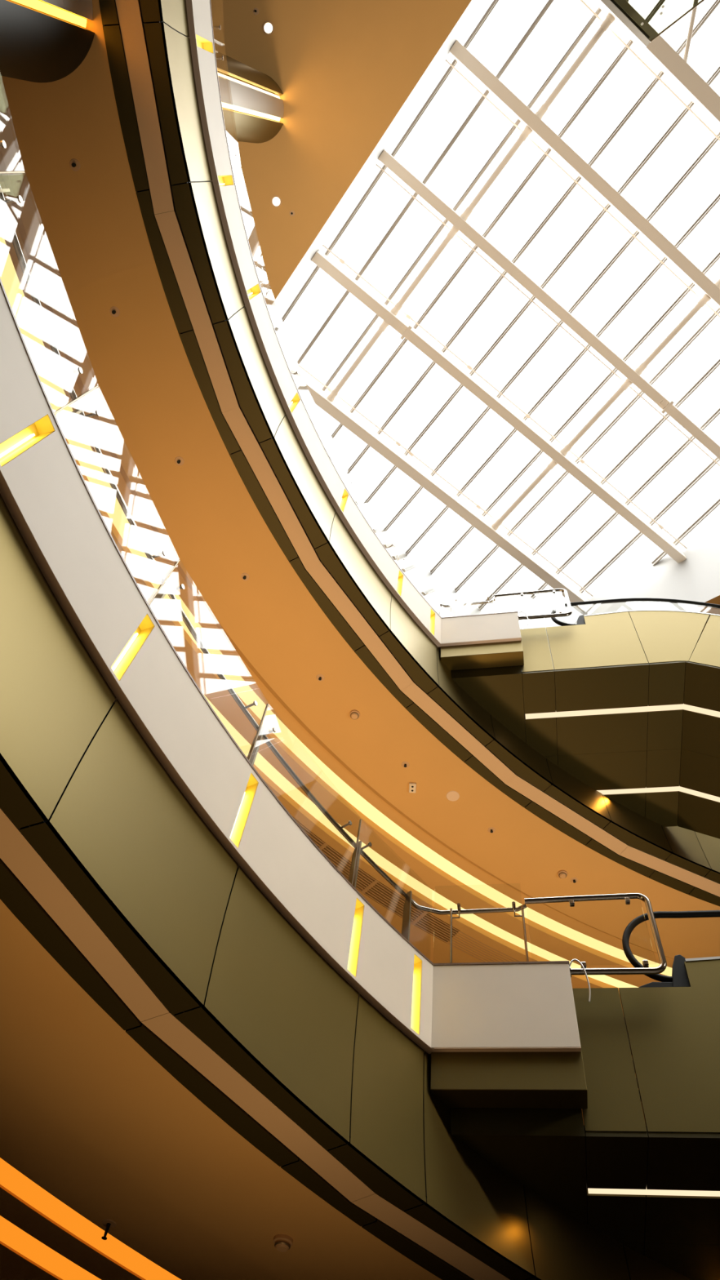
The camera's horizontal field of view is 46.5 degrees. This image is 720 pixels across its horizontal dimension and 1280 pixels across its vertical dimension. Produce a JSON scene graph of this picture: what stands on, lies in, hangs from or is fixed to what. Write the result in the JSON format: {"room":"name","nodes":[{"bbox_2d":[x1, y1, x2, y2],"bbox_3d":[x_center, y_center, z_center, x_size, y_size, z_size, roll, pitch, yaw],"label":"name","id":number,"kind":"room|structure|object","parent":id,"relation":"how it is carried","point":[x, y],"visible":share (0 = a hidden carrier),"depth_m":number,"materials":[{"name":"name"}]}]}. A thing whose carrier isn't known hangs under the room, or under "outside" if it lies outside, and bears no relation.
{"room":"shopping mall","nodes":[
{"label":"shopping mall","id":0,"kind":"room"},
{"bbox_2d":[0,284,433,1047],"bbox_3d":[-1.336,-1.621,4.280,1.588,0.748,10.992,-8,-62,11],"label":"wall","id":1,"kind":"structure","parent":0,"point":[44,480],"depth_m":5.40,"materials":[{"name":"white paint"}]},
{"bbox_2d":[0,414,54,466],"bbox_3d":[-1.888,-1.095,4.621,0.099,0.682,0.098,-11,-62,12],"label":"light","id":2,"kind":"object","parent":1,"relation":"attached to","point":[25,438],"visible":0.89,"depth_m":4.75,"materials":[{"name":"yellow plastic"}]},
{"bbox_2d":[111,614,154,679],"bbox_3d":[-1.454,0.051,5.225,0.099,0.682,0.098,-17,-64,15],"label":"light","id":3,"kind":"object","parent":1,"relation":"attached to","point":[120,665],"visible":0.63,"depth_m":5.31,"materials":[{"name":"yellow"}]},
{"bbox_2d":[0,278,433,964],"bbox_3d":[-1.300,-1.809,4.611,1.597,0.017,10.997,-8,-62,11],"label":"trim","id":4,"kind":"structure","parent":1,"relation":"on","point":[1,282],"depth_m":5.59,"materials":[{"name":"brown metal"}]},
{"bbox_2d":[0,140,666,977],"bbox_3d":[-0.825,-1.437,5.290,2.434,1.010,10.590,-20,-65,17],"label":"glass balustrade","id":5,"kind":"object","parent":4,"relation":"on","point":[153,602],"visible":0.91,"depth_m":6.72,"materials":[{"name":"clear glass"}]},
{"bbox_2d":[0,463,434,1053],"bbox_3d":[-1.370,-1.442,3.966,1.588,0.027,10.992,-8,-62,11],"label":"trim","id":6,"kind":"structure","parent":1,"relation":"attached to","point":[6,493],"depth_m":5.15,"materials":[{"name":"beige metal"}]},
{"bbox_2d":[202,693,251,756],"bbox_3d":[-1.861,1.180,11.589,0.207,0.010,1.138,-32,-69,22],"label":"light","id":7,"kind":"object","parent":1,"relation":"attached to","point":[243,744],"depth_m":11.64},
{"bbox_2d":[230,773,257,847],"bbox_3d":[-0.840,1.187,5.804,0.099,0.682,0.098,-24,-66,18],"label":"light","id":8,"kind":"object","parent":1,"relation":"attached to","point":[242,814],"visible":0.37,"depth_m":5.87,"materials":[{"name":"yellow plastic"}]},
{"bbox_2d":[292,816,351,880],"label":"air vent","id":9,"kind":"object","parent":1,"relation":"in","point":[343,864],"depth_m":12.46,"materials":[{"name":"black metal"}]},
{"bbox_2d":[0,493,692,1279],"bbox_3d":[1.207,1.376,4.641,4.159,1.092,17.216,-28,-67,20],"label":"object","id":10,"kind":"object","parent":1,"relation":"attached to","point":[77,752],"depth_m":5.06,"materials":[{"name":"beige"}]},
{"bbox_2d":[347,897,364,977],"bbox_3d":[-0.069,2.253,6.325,0.099,0.682,0.098,-31,-68,21],"label":"light","id":11,"kind":"object","parent":1,"relation":"attached to","point":[355,940],"visible":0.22,"depth_m":6.37,"materials":[{"name":"yellow"}]},
{"bbox_2d":[410,955,422,1034],"bbox_3d":[0.406,2.791,6.578,0.099,0.682,0.098,-35,-70,23],"label":"light","id":12,"kind":"object","parent":1,"relation":"attached to","point":[415,1009],"visible":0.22,"depth_m":6.62,"materials":[{"name":"yellow"}]},
{"bbox_2d":[0,899,441,1279],"bbox_3d":[0.040,2.505,4.864,16.092,0.135,36.302,-30,-68,21],"label":"ceiling","id":13,"kind":"structure","parent":0,"point":[88,1115],"depth_m":5.47,"materials":[{"name":"paint"}]},
{"bbox_2d":[0,1215,101,1279],"bbox_3d":[1.619,2.022,4.386,10.582,0.010,27.374,-32,-69,22],"label":"recessed light","id":14,"kind":"object","parent":13,"relation":"in","point":[12,1236],"visible":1,"depth_m":6.29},
{"bbox_2d":[0,1157,181,1279],"bbox_3d":[1.919,1.832,4.245,10.118,0.010,26.189,-32,-69,22],"label":"recessed light","id":15,"kind":"object","parent":13,"relation":"in","point":[11,1179],"visible":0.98,"depth_m":6.02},
{"bbox_2d":[101,1218,116,1239],"bbox_3d":[-1.782,4.157,5.897,0.108,0.098,0.108,35,-63,-13],"label":"sprinkler","id":16,"kind":"object","parent":13,"relation":"attached to","point":[108,1223],"visible":1,"depth_m":5.92,"materials":[{"name":"black metal"}]},
{"bbox_2d":[0,753,541,1279],"bbox_3d":[0.943,1.744,4.288,4.681,0.068,18.027,-28,-67,20],"label":"trim","id":17,"kind":"structure","parent":13,"relation":"attached to","point":[14,802],"depth_m":4.79,"materials":[{"name":"brown metal"}]},
{"bbox_2d":[0,807,509,1279],"bbox_3d":[0.697,1.583,4.221,4.101,0.034,17.266,-27,-67,19],"label":"trim","id":18,"kind":"structure","parent":17,"relation":"attached to","point":[16,851],"depth_m":4.81,"materials":[{"name":"beige paint"}]},
{"bbox_2d":[273,1234,293,1252],"bbox_3d":[-0.530,4.140,5.743,0.135,0.061,0.135,35,-63,-13],"label":"smoke detector","id":19,"kind":"object","parent":13,"relation":"attached to","point":[282,1242],"visible":1,"depth_m":5.72,"materials":[{"name":"brown plastic"}]},
{"bbox_2d":[191,0,441,643],"bbox_3d":[-0.753,-4.639,9.589,1.588,0.748,10.992,-8,-62,11],"label":"wall","id":20,"kind":"structure","parent":0,"point":[410,595],"depth_m":10.15,"materials":[{"name":"white paint"}]},
{"bbox_2d":[195,34,213,53],"bbox_3d":[-1.673,-6.229,8.768,0.099,0.682,0.098,1,-60,6],"label":"light","id":21,"kind":"object","parent":20,"relation":"attached to","point":[202,43],"visible":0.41,"depth_m":9.00,"materials":[{"name":"yellow plastic"}]},
{"bbox_2d":[217,175,233,186],"bbox_3d":[-1.550,-5.132,9.378,0.099,0.682,0.098,-5,-61,9],"label":"light","id":22,"kind":"object","parent":20,"relation":"attached to","point":[224,180],"visible":0.56,"depth_m":9.66,"materials":[{"name":"yellow plastic"}]},
{"bbox_2d":[246,284,260,299],"bbox_3d":[-1.305,-4.114,9.930,0.099,0.682,0.098,-11,-62,12],"label":"light","id":23,"kind":"object","parent":20,"relation":"attached to","point":[254,291],"visible":0.56,"depth_m":10.21,"materials":[{"name":"yellow plastic"}]},
{"bbox_2d":[288,392,300,412],"bbox_3d":[-0.871,-2.967,10.534,0.099,0.682,0.098,-17,-64,15],"label":"light","id":24,"kind":"object","parent":20,"relation":"attached to","point":[295,401],"visible":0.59,"depth_m":10.77,"materials":[{"name":"yellow plastic"}]},
{"bbox_2d":[186,0,442,648],"bbox_3d":[-0.787,-4.461,9.275,1.588,0.027,10.992,-8,-62,11],"label":"trim","id":25,"kind":"structure","parent":20,"relation":"attached to","point":[192,37],"depth_m":9.69,"materials":[{"name":"beige metal"}]},
{"bbox_2d":[209,0,441,617],"bbox_3d":[-0.717,-4.828,9.920,1.597,0.017,10.997,-8,-62,11],"label":"trim","id":26,"kind":"structure","parent":20,"relation":"on","point":[210,0],"depth_m":10.41,"materials":[{"name":"brown metal"}]},
{"bbox_2d":[213,25,572,621],"bbox_3d":[-0.241,-4.456,10.599,2.434,1.010,10.590,-20,-65,17],"label":"glass balustrade","id":27,"kind":"object","parent":26,"relation":"on","point":[560,614],"visible":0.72,"depth_m":12.53,"materials":[{"name":"clear glass"}]},
{"bbox_2d":[338,488,348,511],"bbox_3d":[-0.257,-1.831,11.113,0.099,0.682,0.098,-24,-66,18],"label":"light","id":28,"kind":"object","parent":20,"relation":"attached to","point":[344,496],"visible":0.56,"depth_m":11.28,"materials":[{"name":"yellow plastic"}]},
{"bbox_2d":[396,570,403,595],"bbox_3d":[0.514,-0.766,11.634,0.099,0.682,0.098,-31,-68,21],"label":"light","id":29,"kind":"object","parent":20,"relation":"attached to","point":[400,575],"visible":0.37,"depth_m":11.76,"materials":[{"name":"yellow"}]},
{"bbox_2d":[430,608,435,635],"bbox_3d":[0.989,-0.228,11.887,0.099,0.682,0.098,-35,-70,23],"label":"light","id":30,"kind":"object","parent":20,"relation":"attached to","point":[433,614],"visible":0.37,"depth_m":12.02,"materials":[{"name":"yellow"}]},
{"bbox_2d":[158,0,719,873],"bbox_3d":[1.790,-1.643,9.950,4.159,1.092,17.216,-28,-67,20],"label":"trim","id":31,"kind":"structure","parent":20,"relation":"attached to","point":[704,850],"depth_m":10.15,"materials":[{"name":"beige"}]},
{"bbox_2d":[441,611,518,617],"bbox_3d":[1.743,-0.295,12.227,1.112,0.017,0.169,-4,-61,9],"label":"trim","id":32,"kind":"structure","parent":20,"relation":"on","point":[510,611],"depth_m":12.18,"materials":[{"name":"brown metal"}]},
{"bbox_2d":[442,637,521,646],"bbox_3d":[1.688,0.116,11.589,1.080,0.004,0.244,-4,-61,9],"label":"trim","id":33,"kind":"structure","parent":20,"relation":"attached to","point":[517,638],"depth_m":11.54,"materials":[{"name":"beige"}]},
{"bbox_2d":[0,0,719,1124],"bbox_3d":[0.627,-0.537,10.216,16.092,0.233,36.302,-30,-68,21],"label":"ceiling","id":34,"kind":"structure","parent":0,"point":[82,234],"depth_m":10.32,"materials":[{"name":"paint"}]},
{"bbox_2d":[0,226,73,420],"bbox_3d":[-3.592,-3.393,9.179,1.032,0.010,1.762,-32,-69,22],"label":"recessed light","id":35,"kind":"object","parent":34,"relation":"in","point":[53,388],"depth_m":9.20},
{"bbox_2d":[69,158,79,171],"bbox_3d":[-2.770,-4.603,8.121,0.108,0.037,0.108,35,-63,-13],"label":"sprinkler","id":36,"kind":"object","parent":34,"relation":"attached to","point":[74,164],"visible":1,"depth_m":8.13,"materials":[{"name":"black metal"}]},
{"bbox_2d":[60,416,163,591],"bbox_3d":[-2.920,-1.598,10.125,0.802,0.010,2.198,-32,-69,22],"label":"recessed light","id":37,"kind":"object","parent":34,"relation":"in","point":[80,446],"depth_m":10.04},
{"bbox_2d":[110,306,119,317],"bbox_3d":[-2.571,-3.430,8.766,0.108,0.037,0.108,35,-63,-13],"label":"sprinkler","id":38,"kind":"object","parent":34,"relation":"attached to","point":[114,311],"visible":1,"depth_m":8.77,"materials":[{"name":"black metal"}]},
{"bbox_2d":[174,456,184,465],"bbox_3d":[-2.053,-2.025,9.509,0.108,0.037,0.108,35,-63,-13],"label":"sprinkler","id":39,"kind":"object","parent":34,"relation":"attached to","point":[179,460],"visible":1,"depth_m":9.51,"materials":[{"name":"black metal"}]},
{"bbox_2d":[240,573,248,580],"bbox_3d":[-1.397,-0.759,10.156,0.108,0.037,0.108,35,-63,-13],"label":"sprinkler","id":40,"kind":"object","parent":34,"relation":"attached to","point":[245,576],"visible":1,"depth_m":10.16,"materials":[{"name":"black metal"}]},
{"bbox_2d":[253,752,354,848],"bbox_3d":[-0.814,2.369,12.150,0.249,0.010,2.140,-32,-69,22],"label":"recessed light","id":41,"kind":"object","parent":34,"relation":"in","point":[268,769],"depth_m":12.06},
{"bbox_2d":[315,674,324,680],"bbox_3d":[-0.512,0.493,10.771,0.108,0.037,0.108,35,-63,-13],"label":"sprinkler","id":42,"kind":"object","parent":34,"relation":"attached to","point":[319,677],"visible":1,"depth_m":10.77,"materials":[{"name":"black metal"}]},
{"bbox_2d":[170,585,521,907],"bbox_3d":[-0.124,1.770,11.733,1.081,0.010,7.046,-32,-69,22],"label":"recessed light","id":43,"kind":"object","parent":34,"relation":"in","point":[239,686],"depth_m":11.85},
{"bbox_2d":[349,710,359,719],"bbox_3d":[-0.070,0.990,10.990,0.135,0.061,0.135,35,-63,-13],"label":"smoke detector","id":44,"kind":"object","parent":34,"relation":"attached to","point":[354,714],"visible":1,"depth_m":10.97,"materials":[{"name":"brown plastic"}]},
{"bbox_2d":[355,867,405,917],"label":"ceiling vent","id":45,"kind":"object","parent":34,"relation":"in","point":[377,891],"depth_m":12.76,"materials":[{"name":"black metal"}]},
{"bbox_2d":[342,827,464,910],"bbox_3d":[0.669,3.452,12.603,0.575,0.010,2.306,-32,-69,22],"label":"recessed light","id":46,"kind":"object","parent":34,"relation":"in","point":[380,860],"depth_m":12.68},
{"bbox_2d":[401,761,408,767],"bbox_3d":[0.613,1.695,11.331,0.108,0.037,0.108,35,-63,-13],"label":"sprinkler","id":47,"kind":"object","parent":34,"relation":"attached to","point":[405,764],"visible":1,"depth_m":11.33,"materials":[{"name":"brown metal"}]},
{"bbox_2d":[98,0,719,906],"bbox_3d":[1.526,-1.274,9.597,4.681,0.068,18.027,-28,-67,20],"label":"trim","id":48,"kind":"structure","parent":34,"relation":"attached to","point":[184,210],"depth_m":9.38,"materials":[{"name":"brown metal"}]},
{"bbox_2d":[115,0,719,897],"bbox_3d":[1.280,-1.435,9.530,4.101,0.034,17.266,-27,-67,19],"label":"trim","id":49,"kind":"structure","parent":48,"relation":"attached to","point":[129,12],"depth_m":9.42,"materials":[{"name":"beige paint"}]},
{"bbox_2d":[408,782,416,792],"bbox_3d":[0.721,2.030,11.507,0.098,0.040,0.160,3,-60,5],"label":"sensor","id":50,"kind":"object","parent":34,"relation":"attached to","point":[412,786],"visible":1,"depth_m":11.49,"materials":[{"name":"white paint"}]},
{"bbox_2d":[445,791,459,800],"bbox_3d":[1.277,2.149,11.533,0.184,0.007,0.184,35,-63,-13],"label":"ceiling speaker","id":51,"kind":"object","parent":34,"relation":"attached to","point":[451,795],"visible":1,"depth_m":11.53,"materials":[{"name":"beige plastic"}]},
{"bbox_2d":[410,904,519,962],"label":"ceiling vent","id":52,"kind":"object","parent":34,"relation":"in","point":[422,919],"depth_m":13.04,"materials":[{"name":"black metal"}]},
{"bbox_2d":[487,826,495,832],"bbox_3d":[1.845,2.678,11.754,0.108,0.037,0.108,35,-63,-13],"label":"sprinkler","id":53,"kind":"object","parent":34,"relation":"attached to","point":[491,829],"visible":1,"depth_m":11.76,"materials":[{"name":"brown metal"}]},
{"bbox_2d":[457,913,581,968],"bbox_3d":[2.511,4.712,13.117,0.993,0.010,2.001,-32,-69,22],"label":"recessed light","id":54,"kind":"object","parent":34,"relation":"in","point":[471,917],"depth_m":13.10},
{"bbox_2d":[557,870,567,878],"bbox_3d":[2.906,3.370,12.017,0.135,0.061,0.135,35,-63,-13],"label":"smoke detector","id":55,"kind":"object","parent":34,"relation":"attached to","point":[562,873],"visible":1,"depth_m":12.00,"materials":[{"name":"brown plastic"}]},
{"bbox_2d":[515,906,629,962],"bbox_3d":[3.314,4.584,12.956,0.944,0.010,1.846,-32,-69,22],"label":"recessed light","id":56,"kind":"object","parent":34,"relation":"in","point":[529,913],"depth_m":12.93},
{"bbox_2d":[570,877,577,883],"bbox_3d":[3.086,3.471,12.069,0.108,0.037,0.108,35,-63,-13],"label":"sprinkler","id":57,"kind":"object","parent":34,"relation":"attached to","point":[574,880],"visible":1,"depth_m":12.07,"materials":[{"name":"brown metal"}]},
{"bbox_2d":[584,974,638,987],"bbox_3d":[4.009,5.437,13.365,0.559,0.010,0.676,-32,-69,22],"label":"recessed light","id":58,"kind":"object","parent":34,"relation":"in","point":[605,979],"depth_m":13.36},
{"bbox_2d":[210,0,719,634],"bbox_3d":[7.874,-8.842,15.589,49.080,0.368,46.626,35,-63,-13],"label":"ceiling","id":59,"kind":"structure","parent":0,"point":[344,70],"depth_m":15.52,"materials":[{"name":"paint"}]},
{"bbox_2d":[253,7,258,15],"bbox_3d":[-1.871,-11.281,15.038,0.108,0.037,0.108,35,-63,-13],"label":"sprinkler","id":60,"kind":"object","parent":59,"relation":"attached to","point":[255,11],"visible":1,"depth_m":15.05,"materials":[{"name":"brown metal"}]},
{"bbox_2d":[262,21,274,35],"bbox_3d":[-1.657,-11.063,15.152,0.209,0.015,0.209,35,-63,-13],"label":"recessed light","id":61,"kind":"object","parent":59,"relation":"in","point":[268,26],"visible":1,"depth_m":15.15,"materials":[{"name":"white plastic"}]},
{"bbox_2d":[271,195,281,207],"bbox_3d":[-1.649,-8.645,16.525,0.209,0.015,0.209,35,-63,-13],"label":"recessed light","id":62,"kind":"object","parent":59,"relation":"in","point":[276,201],"visible":1,"depth_m":16.52,"materials":[{"name":"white plastic"}]},
{"bbox_2d":[289,210,294,216],"bbox_3d":[-1.347,-8.446,16.593,0.108,0.037,0.108,35,-63,-13],"label":"sprinkler","id":63,"kind":"object","parent":59,"relation":"attached to","point":[291,212],"visible":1,"depth_m":16.60,"materials":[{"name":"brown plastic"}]},
{"bbox_2d":[440,612,520,644],"bbox_3d":[1.705,-0.107,11.896,1.104,0.748,0.160,-4,-61,9],"label":"wall","id":64,"kind":"structure","parent":0,"point":[504,625],"depth_m":11.84,"materials":[{"name":"white paint"}]},
{"bbox_2d":[440,640,524,670],"bbox_3d":[1.667,0.216,11.475,1.108,0.296,0.221,-4,-61,9],"label":"trim","id":65,"kind":"structure","parent":64,"relation":"attached to","point":[503,654],"depth_m":11.37,"materials":[{"name":"brown metal"}]},
{"bbox_2d":[517,611,528,625],"bbox_3d":[2.332,-0.311,11.986,0.148,0.404,0.014,-4,-61,9],"label":"loose cable","id":66,"kind":"object","parent":64,"relation":"hanging from","point":[520,611],"visible":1,"depth_m":12.04,"materials":[{"name":"plastic"}]},
{"bbox_2d":[440,648,525,742],"bbox_3d":[1.675,1.547,12.400,1.494,0.969,2.955,-4,-61,9],"label":"ceiling","id":67,"kind":"structure","parent":0,"point":[499,691],"depth_m":11.36,"materials":[{"name":"brown metal"}]},
{"bbox_2d":[543,748,719,839],"bbox_3d":[8.427,2.746,9.507,12.500,8.090,1.396,-4,-61,9],"label":"escalator","id":68,"kind":"object","parent":67,"relation":"attached to","point":[678,787],"visible":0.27,"depth_m":11.80,"materials":[{"name":"brown metal"}]},
{"bbox_2d":[268,0,719,669],"bbox_3d":[7.703,-6.528,18.658,16.228,3.378,17.301,35,-63,-13],"label":"wall","id":69,"kind":"structure","parent":0,"point":[696,578],"depth_m":21.54,"materials":[{"name":"grey paint"}]},
{"bbox_2d":[273,0,719,613],"bbox_3d":[7.795,-7.003,19.493,16.228,0.761,17.301,35,-63,-13],"label":"window","id":70,"kind":"structure","parent":69,"relation":"in","point":[668,60],"depth_m":19.67,"materials":[{"name":"beige metal"}]},
{"bbox_2d":[598,0,704,47],"bbox_3d":[6.201,-12.961,14.118,4.492,0.160,5.042,35,-63,-13],"label":"skylight","id":71,"kind":"object","parent":69,"relation":"attached to","point":[646,20],"visible":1,"depth_m":15.12,"materials":[{"name":"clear glass"}]},
{"bbox_2d":[431,963,581,1049],"bbox_3d":[1.122,2.912,6.587,1.104,0.748,0.160,-4,-61,9],"label":"panel","id":72,"kind":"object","parent":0,"point":[498,1006],"depth_m":6.52,"materials":[{"name":"white paint"}]},
{"bbox_2d":[432,960,569,968],"bbox_3d":[1.160,2.724,6.918,1.112,0.017,0.169,-4,-61,9],"label":"trim","id":73,"kind":"structure","parent":72,"relation":"on","point":[545,962],"depth_m":6.88,"materials":[{"name":"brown metal"}]},
{"bbox_2d":[433,1047,581,1052],"bbox_3d":[1.105,3.134,6.280,1.080,0.004,0.244,-4,-61,9],"label":"trim","id":74,"kind":"structure","parent":72,"relation":"attached to","point":[514,1049],"depth_m":6.22,"materials":[{"name":"beige"}]},
{"bbox_2d":[430,1052,587,1108],"bbox_3d":[1.085,3.235,6.166,1.108,0.296,0.221,-4,-61,9],"label":"trim","id":75,"kind":"structure","parent":72,"relation":"attached to","point":[522,1080],"depth_m":6.08,"materials":[{"name":"brown metal"}]},
{"bbox_2d":[568,959,591,1002],"bbox_3d":[1.749,2.708,6.676,0.148,0.404,0.014,-4,-61,9],"label":"loose cable","id":76,"kind":"object","parent":72,"relation":"hanging from","point":[572,960],"visible":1,"depth_m":6.70,"materials":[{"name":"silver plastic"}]},
{"bbox_2d":[429,1053,586,1223],"bbox_3d":[1.092,4.565,7.091,1.494,0.969,2.955,-4,-61,9],"label":"ceiling","id":77,"kind":"structure","parent":0,"point":[543,1149],"depth_m":6.04,"materials":[{"name":"black paint"}]},
{"bbox_2d":[446,930,624,1017],"bbox_3d":[8.023,6.166,13.237,13.563,0.023,2.006,7,-60,2],"label":"ceiling","id":78,"kind":"structure","parent":0,"point":[574,986],"depth_m":13.17,"materials":[{"name":"paint"}]},
{"bbox_3d":[1.963,1.243,12.799,2.956,0.074,2.944,35,-63,-13],"label":"floor","id":79,"kind":"structure","parent":0,"visible":0},
{"bbox_2d":[520,598,719,758],"bbox_3d":[8.329,1.523,8.822,12.704,8.090,1.401,-4,-61,9],"label":"escalator","id":80,"kind":"object","parent":79,"relation":"on","point":[633,680],"visible":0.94,"depth_m":11.34,"materials":[{"name":"brown metal"}]},
{"bbox_3d":[-4.405,-3.348,3.798,16.714,0.074,19.946,35,-63,-13],"label":"floor","id":81,"kind":"structure","parent":0,"visible":0},
{"bbox_2d":[0,0,94,82],"bbox_3d":[-3.176,-4.627,5.573,1.227,4.491,1.227,35,-63,-13],"label":"column","id":82,"kind":"structure","parent":81,"relation":"on","point":[42,41],"depth_m":6.96,"materials":[{"name":"black metal"}]},
{"bbox_2d":[12,0,86,27],"bbox_3d":[-2.661,-4.535,5.760,0.019,4.086,0.064,19,-60,-5],"label":"lamp","id":83,"kind":"object","parent":82,"relation":"attached to","point":[38,6],"depth_m":6.94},
{"bbox_3d":[-3.822,-6.367,9.107,16.714,0.074,19.946,35,-63,-13],"label":"floor","id":84,"kind":"structure","parent":0,"visible":0},
{"bbox_2d":[215,51,284,142],"bbox_3d":[-2.328,-8.120,12.445,1.141,7.713,1.141,35,-63,-13],"label":"column","id":85,"kind":"structure","parent":84,"relation":"on","point":[251,108],"depth_m":13.38,"materials":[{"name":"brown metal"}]},
{"bbox_2d":[217,72,279,98],"bbox_3d":[-1.851,-8.310,12.476,0.019,7.308,0.059,-13,-63,13],"label":"lamp","id":86,"kind":"object","parent":85,"relation":"attached to","point":[220,75],"depth_m":13.19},
{"bbox_2d":[221,102,280,120],"bbox_3d":[-1.863,-8.021,12.642,0.019,7.308,0.059,22,-61,-6],"label":"lamp","id":87,"kind":"object","parent":85,"relation":"attached to","point":[232,106],"depth_m":13.44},
{"label":"floor","id":88,"kind":"structure","parent":0,"visible":0},
{"bbox_2d":[572,910,719,1244],"bbox_3d":[7.251,4.431,3.860,11.642,7.477,1.401,-4,-61,9],"label":"escalator","id":89,"kind":"object","parent":88,"relation":"on","point":[656,1180],"visible":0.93,"depth_m":6.21,"materials":[{"name":"brown metal"}]},
{"bbox_2d":[618,1061,719,1279],"bbox_3d":[7.349,5.654,4.544,11.437,7.477,1.396,-4,-61,9],"label":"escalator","id":90,"kind":"object","parent":88,"relation":"on","point":[692,1261],"visible":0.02,"depth_m":6.51,"materials":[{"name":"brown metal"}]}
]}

